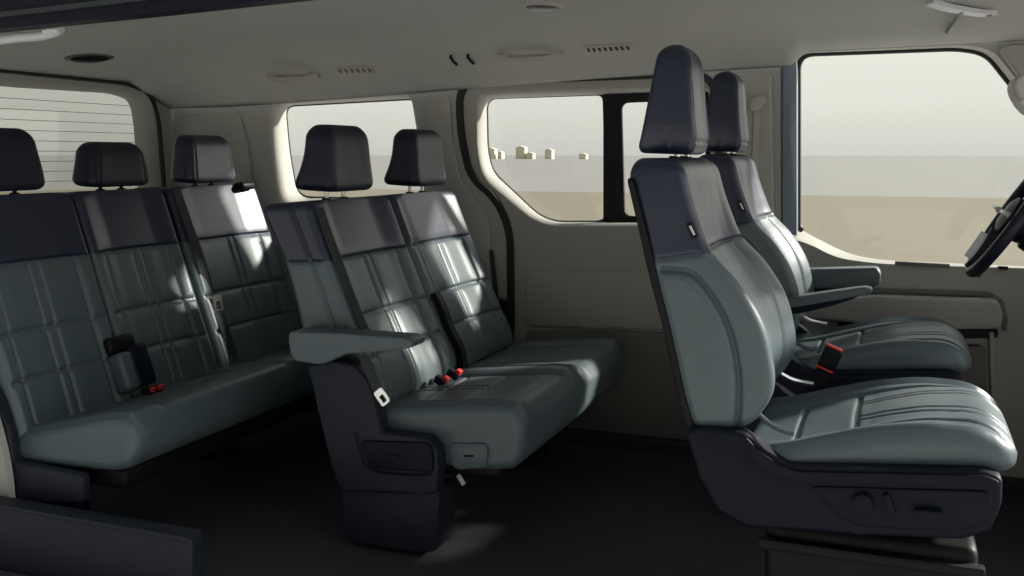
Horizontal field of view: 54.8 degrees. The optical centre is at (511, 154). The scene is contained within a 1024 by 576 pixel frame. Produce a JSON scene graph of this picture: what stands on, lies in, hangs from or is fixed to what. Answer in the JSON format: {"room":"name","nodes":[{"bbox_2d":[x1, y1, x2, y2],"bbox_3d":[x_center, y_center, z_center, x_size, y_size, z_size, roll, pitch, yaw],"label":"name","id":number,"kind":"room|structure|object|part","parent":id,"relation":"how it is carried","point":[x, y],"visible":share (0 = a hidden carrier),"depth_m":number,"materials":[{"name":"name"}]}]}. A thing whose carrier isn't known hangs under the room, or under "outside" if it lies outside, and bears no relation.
{"room":"vehicle interior","nodes":[
{"label":"vehicle interior","id":0,"kind":"room"},
{"bbox_2d":[156,101,173,186],"bbox_3d":[-1.874,0.340,3.665,0.050,1.500,1.750,0,0,21],"label":"wall","id":1,"kind":"structure","parent":0,"point":[166,114],"depth_m":4.43,"materials":[{"name":"grey plastic"}]},
{"bbox_2d":[0,69,165,187],"bbox_3d":[-1.883,0.016,3.664,0.094,0.691,1.674,0,0,21],"label":"door","id":2,"kind":"structure","parent":1,"relation":"in","point":[144,109],"depth_m":4.29,"materials":[{"name":"grey plastic"}]},
{"bbox_2d":[0,97,134,181],"bbox_3d":[-1.930,-0.009,3.673,0.006,0.536,1.525,0,0,21],"label":"window","id":3,"kind":"structure","parent":2,"relation":"attached to","point":[0,97],"depth_m":3.97,"materials":[{"name":"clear glass"}]},
{"bbox_2d":[0,0,1023,108],"bbox_3d":[0.034,-0.348,2.901,4.060,0.280,1.725,0,0,21],"label":"ceiling","id":4,"kind":"structure","parent":0,"point":[223,58],"depth_m":3.55,"materials":[{"name":"fabric"}]},
{"bbox_2d":[0,27,64,44],"bbox_3d":[-1.278,-0.308,2.547,0.309,0.043,0.031,0,0,21],"label":"handle","id":5,"kind":"object","parent":4,"relation":"attached to","point":[47,33],"visible":0.95,"depth_m":2.52,"materials":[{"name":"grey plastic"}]},
{"bbox_2d":[64,53,114,62],"bbox_3d":[-1.648,-0.379,3.849,0.061,0.044,0.235,0,0,31],"label":"dome lamp","id":6,"kind":"object","parent":4,"relation":"attached to","point":[87,57],"visible":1,"depth_m":3.83,"materials":[{"name":"grey plastic"}]},
{"bbox_2d":[0,0,313,32],"bbox_3d":[-0.292,-0.403,2.072,4.060,0.215,0.062,0,0,21],"label":"roof frame","id":7,"kind":"object","parent":4,"relation":"attached to","point":[15,15],"visible":1,"depth_m":2.32,"materials":[{"name":"black plastic"}]},
{"bbox_2d":[267,72,319,81],"bbox_3d":[-0.910,-0.324,4.094,0.250,0.041,0.042,0,0,21],"label":"handle","id":8,"kind":"object","parent":4,"relation":"attached to","point":[310,76],"visible":1,"depth_m":4.07,"materials":[{"name":"grey plastic"}]},
{"bbox_2d":[335,66,375,73],"bbox_3d":[-0.632,-0.344,3.982,0.169,0.031,0.036,0,0,20],"label":"ceiling vent","id":9,"kind":"object","parent":4,"relation":"in","point":[344,69],"visible":1,"depth_m":3.98,"materials":[{"name":"grey plastic"}]},
{"bbox_2d":[449,55,457,65],"bbox_3d":[-0.224,-0.362,3.779,0.012,0.040,0.045,0,0,38],"label":"coat hook","id":10,"kind":"object","parent":4,"relation":"attached to","point":[450,56],"visible":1,"depth_m":3.77,"materials":[{"name":"black plastic"}]},
{"bbox_2d":[466,54,474,64],"bbox_3d":[-0.158,-0.363,3.751,0.012,0.040,0.046,0,0,37],"label":"coat hook","id":11,"kind":"object","parent":4,"relation":"attached to","point":[467,55],"visible":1,"depth_m":3.74,"materials":[{"name":"black plastic"}]},
{"bbox_2d":[497,50,561,62],"bbox_3d":[0.064,-0.363,3.654,0.257,0.041,0.038,0,0,21],"label":"handle","id":12,"kind":"object","parent":4,"relation":"attached to","point":[553,54],"visible":1,"depth_m":3.64,"materials":[{"name":"grey plastic"}]},
{"bbox_2d":[520,2,565,11],"bbox_3d":[0.097,-0.460,3.088,0.140,0.024,0.157,0,0,21],"label":"recessed light","id":13,"kind":"object","parent":4,"relation":"in","point":[533,6],"visible":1,"depth_m":3.05,"materials":[{"name":"grey plastic"}]},
{"bbox_2d":[583,43,633,52],"bbox_3d":[0.344,-0.383,3.529,0.183,0.026,0.039,0,0,23],"label":"ceiling vent","id":14,"kind":"object","parent":4,"relation":"in","point":[626,46],"visible":1,"depth_m":3.52,"materials":[{"name":"grey plastic"}]},
{"bbox_2d":[926,0,997,34],"bbox_3d":[1.314,-0.420,3.011,0.233,0.079,0.192,0,0,-18],"label":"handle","id":15,"kind":"object","parent":4,"relation":"attached to","point":[959,10],"visible":1,"depth_m":2.93,"materials":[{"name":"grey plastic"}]},
{"bbox_3d":[1.361,-0.409,3.033,0.016,0.058,0.202,0,0,13],"label":"stem","id":16,"kind":"part","parent":15,"relation":"part of","materials":[{"name":"grey plastic"}]},
{"bbox_2d":[1007,73,1023,114],"bbox_3d":[1.290,-0.285,2.416,0.128,0.380,0.160,0,0,21],"label":"mirror","id":17,"kind":"object","parent":4,"relation":"attached to","point":[1015,88],"visible":1,"depth_m":2.37,"materials":[{"name":"grey plastic"}]},
{"bbox_2d":[0,413,1023,575],"bbox_3d":[0.065,1.120,2.897,4.200,0.060,1.880,0,0,21],"label":"floor","id":18,"kind":"structure","parent":0,"point":[275,509],"depth_m":2.97,"materials":[{"name":"black carpet"}]},
{"bbox_2d":[0,496,202,575],"bbox_3d":[-1.309,1.004,2.602,1.180,0.173,0.054,0,0,21],"label":"panel","id":19,"kind":"object","parent":18,"relation":"on","point":[37,538],"visible":1,"depth_m":2.49,"materials":[{"name":"black plastic"}]},
{"bbox_3d":[-1.311,0.922,2.603,1.172,0.010,0.054,0,0,21],"label":"box lid","id":20,"kind":"part","parent":19,"relation":"part of","materials":[{"name":"black plastic"}]},
{"bbox_2d":[0,128,316,510],"bbox_3d":[-1.117,0.502,3.382,0.813,1.175,1.498,0,0,21],"label":"seat","id":21,"kind":"object","parent":18,"relation":"on","point":[144,332],"visible":0.9,"depth_m":3.15,"materials":[{"name":"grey leather"}]},
{"bbox_3d":[-1.409,0.824,2.703,0.114,0.278,0.020,0,0,21],"label":"rail","id":22,"kind":"part","parent":21,"relation":"part of","materials":[{"name":"grey plastic"}]},
{"bbox_3d":[-1.558,0.222,3.054,0.232,0.202,0.442,0,0,21],"label":"panel","id":23,"kind":"part","parent":21,"relation":"part of","materials":[{"name":"blue leather"}]},
{"bbox_3d":[-1.341,0.767,2.710,0.448,0.361,0.033,0,0,21],"label":"trim","id":24,"kind":"part","parent":21,"relation":"part of","materials":[{"name":"black plastic"}]},
{"bbox_3d":[-1.340,0.990,2.890,0.222,0.200,0.060,0,0,21],"label":"leg","id":25,"kind":"part","parent":21,"relation":"part of","materials":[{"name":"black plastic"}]},
{"bbox_3d":[-1.446,0.566,3.010,0.360,0.486,0.442,0,0,21],"label":"backrest","id":26,"kind":"part","parent":21,"relation":"part of","materials":[{"name":"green leather"}]},
{"bbox_3d":[-1.398,0.222,3.462,0.232,0.202,0.425,0,0,21],"label":"panel","id":27,"kind":"part","parent":21,"relation":"part of","materials":[{"name":"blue leather"}]},
{"bbox_3d":[-1.285,0.566,3.418,0.360,0.486,0.425,0,0,21],"label":"backrest","id":28,"kind":"part","parent":21,"relation":"part of","materials":[{"name":"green leather"}]},
{"bbox_2d":[18,354,312,469],"bbox_3d":[-1.055,0.771,3.098,0.490,0.169,0.892,0,0,21],"label":"seat cushion","id":29,"kind":"object","parent":21,"relation":"on","point":[146,416],"depth_m":2.91,"materials":[{"name":"grey leather"}]},
{"bbox_3d":[-0.988,0.875,3.365,0.420,0.055,1.360,0,0,21],"label":"seat frame","id":30,"kind":"part","parent":21,"relation":"part of","materials":[{"name":"black plastic"}]},
{"bbox_3d":[-1.214,0.222,3.930,0.232,0.202,0.540,0,0,21],"label":"panel","id":31,"kind":"part","parent":21,"relation":"part of","materials":[{"name":"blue leather"}]},
{"bbox_3d":[-1.083,0.990,3.542,0.222,0.200,0.060,0,0,21],"label":"leg","id":32,"kind":"part","parent":21,"relation":"part of","materials":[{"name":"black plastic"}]},
{"bbox_3d":[-1.101,0.566,3.886,0.360,0.486,0.540,0,0,21],"label":"backrest","id":33,"kind":"part","parent":21,"relation":"part of","materials":[{"name":"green leather"}]},
{"bbox_2d":[230,348,313,392],"bbox_3d":[-0.791,0.771,3.769,0.490,0.169,0.540,0,0,21],"label":"seat cushion","id":34,"kind":"object","parent":21,"relation":"on","point":[237,355],"depth_m":3.73,"materials":[{"name":"grey leather"}]},
{"bbox_2d":[264,124,622,552],"bbox_3d":[-0.180,0.498,3.178,0.825,1.184,1.134,0,0,21],"label":"seat","id":35,"kind":"object","parent":18,"relation":"on","point":[418,374],"visible":1,"depth_m":2.87,"materials":[{"name":"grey leather"}]},
{"bbox_3d":[-0.539,0.223,3.076,0.232,0.179,0.489,0,0,21],"label":"panel","id":36,"kind":"part","parent":35,"relation":"part of","materials":[{"name":"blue leather"}]},
{"bbox_3d":[-0.427,0.529,2.709,0.387,0.092,0.080,0,0,21],"label":"armrest","id":37,"kind":"part","parent":35,"relation":"part of","materials":[{"name":"green leather"}]},
{"bbox_3d":[-0.421,0.508,3.030,0.332,0.411,0.489,0,0,21],"label":"backrest","id":38,"kind":"part","parent":35,"relation":"part of","materials":[{"name":"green leather"}]},
{"bbox_3d":[-0.375,0.749,2.713,0.405,0.358,0.055,0,0,21],"label":"trim","id":39,"kind":"part","parent":35,"relation":"part of","materials":[{"name":"black plastic"}]},
{"bbox_3d":[-0.354,0.223,3.547,0.232,0.179,0.513,0,0,21],"label":"panel","id":40,"kind":"part","parent":35,"relation":"part of","materials":[{"name":"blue leather"}]},
{"bbox_3d":[-0.236,0.508,3.501,0.332,0.411,0.513,0,0,21],"label":"backrest","id":41,"kind":"part","parent":35,"relation":"part of","materials":[{"name":"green leather"}]},
{"bbox_3d":[-0.112,0.806,2.651,0.112,0.076,0.028,0,0,21],"label":"flank plate","id":42,"kind":"part","parent":35,"relation":"part of","materials":[{"name":"grey plastic"}]},
{"bbox_2d":[385,365,578,468],"bbox_3d":[-0.109,0.750,2.917,0.502,0.194,0.507,0,0,21],"label":"seat cushion","id":43,"kind":"object","parent":35,"relation":"on","point":[483,417],"depth_m":2.72,"materials":[{"name":"grey leather"}]},
{"bbox_3d":[-0.064,0.855,3.173,0.440,0.050,0.940,0,0,21],"label":"seat frame","id":44,"kind":"part","parent":35,"relation":"part of","materials":[{"name":"black plastic"}]},
{"bbox_2d":[468,338,622,417],"bbox_3d":[0.081,0.753,3.401,0.502,0.188,0.527,0,0,21],"label":"seat cushion","id":45,"kind":"object","parent":35,"relation":"on","point":[596,364],"depth_m":3.39,"materials":[{"name":"grey leather"}]},
{"bbox_2d":[628,45,1016,575],"bbox_3d":[0.665,0.420,2.160,0.755,1.341,0.560,0,0,21],"label":"seat","id":46,"kind":"object","parent":18,"relation":"on","point":[892,476],"visible":1,"depth_m":1.99,"materials":[{"name":"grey leather"}]},
{"bbox_3d":[0.408,0.115,2.263,0.176,0.218,0.460,0,0,21],"label":"panel","id":47,"kind":"part","parent":46,"relation":"part of","materials":[{"name":"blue leather"}]},
{"bbox_3d":[0.489,0.385,2.231,0.255,0.368,0.479,0,0,21],"label":"backrest","id":48,"kind":"part","parent":46,"relation":"part of","materials":[{"name":"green leather"}]},
{"bbox_3d":[0.667,0.660,1.874,0.037,0.037,0.024,0,0,21],"label":"control knob","id":49,"kind":"part","parent":46,"relation":"part of","materials":[{"name":"black plastic"}]},
{"bbox_3d":[0.700,0.790,1.944,0.420,0.022,0.030,0,0,21],"label":"slide rail","id":50,"kind":"part","parent":46,"relation":"part of","materials":[{"name":"black plastic"}]},
{"bbox_2d":[753,377,1016,470],"bbox_3d":[0.781,0.578,2.116,0.506,0.140,0.478,0,0,21],"label":"seat cushion","id":51,"kind":"object","parent":46,"relation":"on","point":[924,423],"depth_m":1.97,"materials":[{"name":"grey leather"}]},
{"bbox_2d":[884,492,895,516],"bbox_3d":[0.711,0.657,1.858,0.021,0.042,0.022,0,0,21],"label":"switch","id":52,"kind":"object","parent":46,"relation":"attached to","point":[889,497],"depth_m":1.85,"materials":[{"name":"black plastic"}]},
{"bbox_3d":[0.731,0.661,1.861,0.316,0.094,0.012,0,0,21],"label":"control panel","id":53,"kind":"part","parent":46,"relation":"part of","materials":[{"name":"black plastic"}]},
{"bbox_2d":[914,507,943,519],"bbox_3d":[0.773,0.664,1.831,0.049,0.018,0.026,0,0,21],"label":"switch","id":54,"kind":"object","parent":46,"relation":"attached to","point":[920,513],"depth_m":1.82,"materials":[{"name":"black plastic"}]},
{"bbox_2d":[699,71,971,394],"bbox_3d":[0.960,0.412,2.978,0.755,1.341,0.600,0,0,21],"label":"seat","id":55,"kind":"object","parent":18,"relation":"on","point":[894,347],"visible":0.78,"depth_m":2.85,"materials":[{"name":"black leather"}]},
{"bbox_3d":[0.695,0.107,3.063,0.176,0.218,0.460,0,0,21],"label":"panel","id":56,"kind":"part","parent":55,"relation":"part of","materials":[{"name":"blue leather"}]},
{"bbox_3d":[0.776,0.377,3.031,0.255,0.368,0.479,0,0,21],"label":"backrest","id":57,"kind":"part","parent":55,"relation":"part of","materials":[{"name":"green leather"}]},
{"bbox_3d":[0.845,0.412,2.730,0.224,0.072,0.046,0,0,21],"label":"armrest","id":58,"kind":"part","parent":55,"relation":"part of","materials":[{"name":"black plastic"}]},
{"bbox_3d":[0.856,0.394,2.726,0.263,0.073,0.055,0,0,21],"label":"armrest","id":59,"kind":"part","parent":55,"relation":"part of","materials":[{"name":"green leather"}]},
{"bbox_3d":[1.054,0.426,3.223,0.242,0.058,0.063,0,0,21],"label":"armrest","id":60,"kind":"part","parent":55,"relation":"part of","materials":[{"name":"grey leather"}]},
{"bbox_3d":[1.063,0.400,3.219,0.262,0.080,0.075,0,0,21],"label":"armrest","id":61,"kind":"part","parent":55,"relation":"part of","materials":[{"name":"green leather"}]},
{"bbox_2d":[793,317,971,372],"bbox_3d":[1.069,0.570,2.916,0.506,0.140,0.478,0,0,21],"label":"seat cushion","id":62,"kind":"object","parent":55,"relation":"on","point":[894,344],"depth_m":2.73,"materials":[{"name":"grey leather"}]},
{"bbox_2d":[174,41,1023,477],"bbox_3d":[0.523,0.340,3.681,4.520,1.500,0.035,0,0,21],"label":"frame","id":63,"kind":"structure","parent":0,"point":[1008,285],"depth_m":3.37,"materials":[{"name":"beige plastic"}]},
{"bbox_2d":[185,111,252,185],"bbox_3d":[-1.290,0.228,4.368,0.386,0.844,0.014,0,0,21],"label":"trim","id":64,"kind":"structure","parent":63,"relation":"attached to","point":[228,125],"depth_m":4.34,"materials":[{"name":"beige plastic"}]},
{"bbox_2d":[269,94,424,202],"bbox_3d":[-0.681,-0.002,4.211,0.765,0.508,0.140,0,0,21],"label":"trim","id":65,"kind":"structure","parent":63,"relation":"attached to","point":[283,169],"depth_m":4.29,"materials":[{"name":"white plastic"}]},
{"bbox_2d":[425,94,492,287],"bbox_3d":[-0.214,0.166,3.944,0.299,0.820,0.016,0,0,21],"label":"trim","id":66,"kind":"structure","parent":63,"relation":"attached to","point":[437,107],"depth_m":3.94,"materials":[{"name":"beige plastic"}]},
{"bbox_2d":[489,250,507,317],"bbox_3d":[-0.055,0.520,3.868,0.076,0.293,0.060,0,0,21],"label":"bracket","id":67,"kind":"object","parent":63,"relation":"attached to","point":[503,303],"visible":0.59,"depth_m":3.87,"materials":[{"name":"black plastic"}]},
{"bbox_2d":[456,73,721,442],"bbox_3d":[0.304,0.401,3.822,1.078,1.420,0.148,0,0,21],"label":"door","id":68,"kind":"structure","parent":63,"relation":"in","point":[566,279],"depth_m":3.78,"materials":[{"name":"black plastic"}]},
{"bbox_3d":[0.399,0.549,3.720,0.734,0.233,0.024,0,0,21],"label":"lining panel","id":69,"kind":"part","parent":68,"relation":"part of","materials":[{"name":"beige plastic"}]},
{"bbox_3d":[0.398,0.880,3.720,0.779,0.460,0.024,0,0,21],"label":"lining panel","id":70,"kind":"part","parent":68,"relation":"part of","materials":[{"name":"beige plastic"}]},
{"bbox_2d":[302,406,1023,492],"bbox_3d":[0.381,1.072,3.702,4.100,0.040,0.050,0,0,21],"label":"trim","id":71,"kind":"structure","parent":63,"relation":"attached to","point":[1009,484],"depth_m":3.65,"materials":[{"name":"plastic"}]},
{"bbox_2d":[750,95,765,175],"bbox_3d":[0.870,-0.025,3.493,0.055,0.370,0.028,0,0,21],"label":"anchor","id":72,"kind":"object","parent":63,"relation":"attached to","point":[757,103],"visible":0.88,"depth_m":3.50,"materials":[{"name":"grey plastic"}]},
{"bbox_2d":[730,71,799,323],"bbox_3d":[0.893,0.370,3.507,0.250,1.335,0.018,0,0,21],"label":"trim","id":73,"kind":"structure","parent":63,"relation":"attached to","point":[755,83],"depth_m":3.50,"materials":[{"name":"beige plastic"}]},
{"bbox_2d":[780,47,1023,400],"bbox_3d":[1.443,0.306,3.336,1.037,1.370,0.215,0,0,21],"label":"door","id":74,"kind":"structure","parent":63,"relation":"in","point":[979,314],"depth_m":3.33,"materials":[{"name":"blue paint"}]},
{"bbox_3d":[1.299,0.517,3.323,0.630,0.097,0.085,0,0,21],"label":"armrest","id":75,"kind":"part","parent":74,"relation":"part of","materials":[{"name":"beige plastic"}]},
{"bbox_2d":[999,44,1023,75],"bbox_3d":[1.797,0.007,3.140,0.443,0.734,0.039,0,0,21],"label":"trim","id":76,"kind":"structure","parent":63,"relation":"attached to","point":[1013,54],"depth_m":3.19,"materials":[{"name":"beige plastic"}]},
{"label":"outside","id":77,"kind":"structure","parent":0,"visible":0},
{"bbox_2d":[1,155,1023,197],"bbox_3d":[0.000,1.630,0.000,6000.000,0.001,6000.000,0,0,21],"label":"sea","id":78,"kind":"structure","parent":77,"point":[892,176],"depth_m":78.47,"materials":[{"name":"liquid"}]},
{"bbox_2d":[489,148,496,158],"bbox_3d":[-8.343,-0.686,411.587,4.013,4.631,3.200,0,0,21],"label":"building","id":79,"kind":"structure","parent":78,"relation":"on","point":[493,151],"depth_m":410.07,"materials":[{"name":"beige"}]},
{"bbox_2d":[498,152,503,158],"bbox_3d":[-4.571,0.090,410.104,2.194,3.081,3.200,0,0,21],"label":"building","id":80,"kind":"structure","parent":78,"relation":"on","point":[500,154],"depth_m":408.82,"materials":[{"name":"beige"}]},
{"bbox_2d":[515,146,527,158],"bbox_3d":[3.912,-1.039,406.770,4.370,5.338,3.200,0,0,21],"label":"building","id":81,"kind":"structure","parent":78,"relation":"on","point":[521,151],"depth_m":405.49,"materials":[{"name":"beige"}]},
{"bbox_2d":[526,152,534,158],"bbox_3d":[7.595,0.296,405.322,3.466,2.668,3.200,0,0,21],"label":"building","id":82,"kind":"structure","parent":78,"relation":"on","point":[530,155],"depth_m":404.00,"materials":[{"name":"beige"}]},
{"bbox_2d":[545,149,553,158],"bbox_3d":[15.283,-0.445,402.300,3.421,4.151,3.200,0,0,21],"label":"building","id":83,"kind":"structure","parent":78,"relation":"on","point":[549,153],"depth_m":401.06,"materials":[{"name":"beige"}]},
{"bbox_2d":[579,153,587,158],"bbox_3d":[28.758,0.508,397.002,3.342,2.243,3.200,0,0,21],"label":"building","id":84,"kind":"structure","parent":78,"relation":"on","point":[583,155],"depth_m":395.71,"materials":[{"name":"beige"}]},
{"bbox_3d":[1.606,0.107,2.710,0.265,0.162,0.340,0,0,21],"label":"cluster","id":85,"kind":"object","parent":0,"visible":0},
{"bbox_2d":[1017,238,1023,250],"bbox_3d":[1.593,0.308,2.703,0.358,0.305,0.225,0,0,6],"label":"column","id":86,"kind":"structure","parent":85,"relation":"attached to","point":[1020,244],"depth_m":2.75,"materials":[{"name":"black plastic"}]},
{"bbox_2d":[964,180,1023,277],"bbox_3d":[1.409,0.175,2.788,0.240,0.349,0.409,0,0,21],"label":"steering wheel","id":87,"kind":"object","parent":86,"relation":"attached to","point":[1007,226],"visible":1,"depth_m":2.74,"materials":[{"name":"black leather"}]},
{"bbox_3d":[1.343,0.269,2.814,0.098,0.105,0.010,0,0,21],"label":"spoke trim","id":88,"kind":"part","parent":87,"relation":"part of","materials":[{"name":"silver metal"}]},
{"bbox_3d":[1.359,0.170,2.681,0.058,0.043,0.086,0,0,21],"label":"spoke trim","id":89,"kind":"part","parent":87,"relation":"part of","materials":[{"name":"silver metal"}]},
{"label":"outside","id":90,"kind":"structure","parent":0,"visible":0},
{"bbox_2d":[0,187,1023,265],"bbox_3d":[7.692,1.610,-13.232,96.000,0.001,101.000,0,0,21],"label":"sandy ground","id":91,"kind":"structure","parent":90,"point":[917,229],"depth_m":25.43,"materials":[{"name":"beige sand"}]}
]}

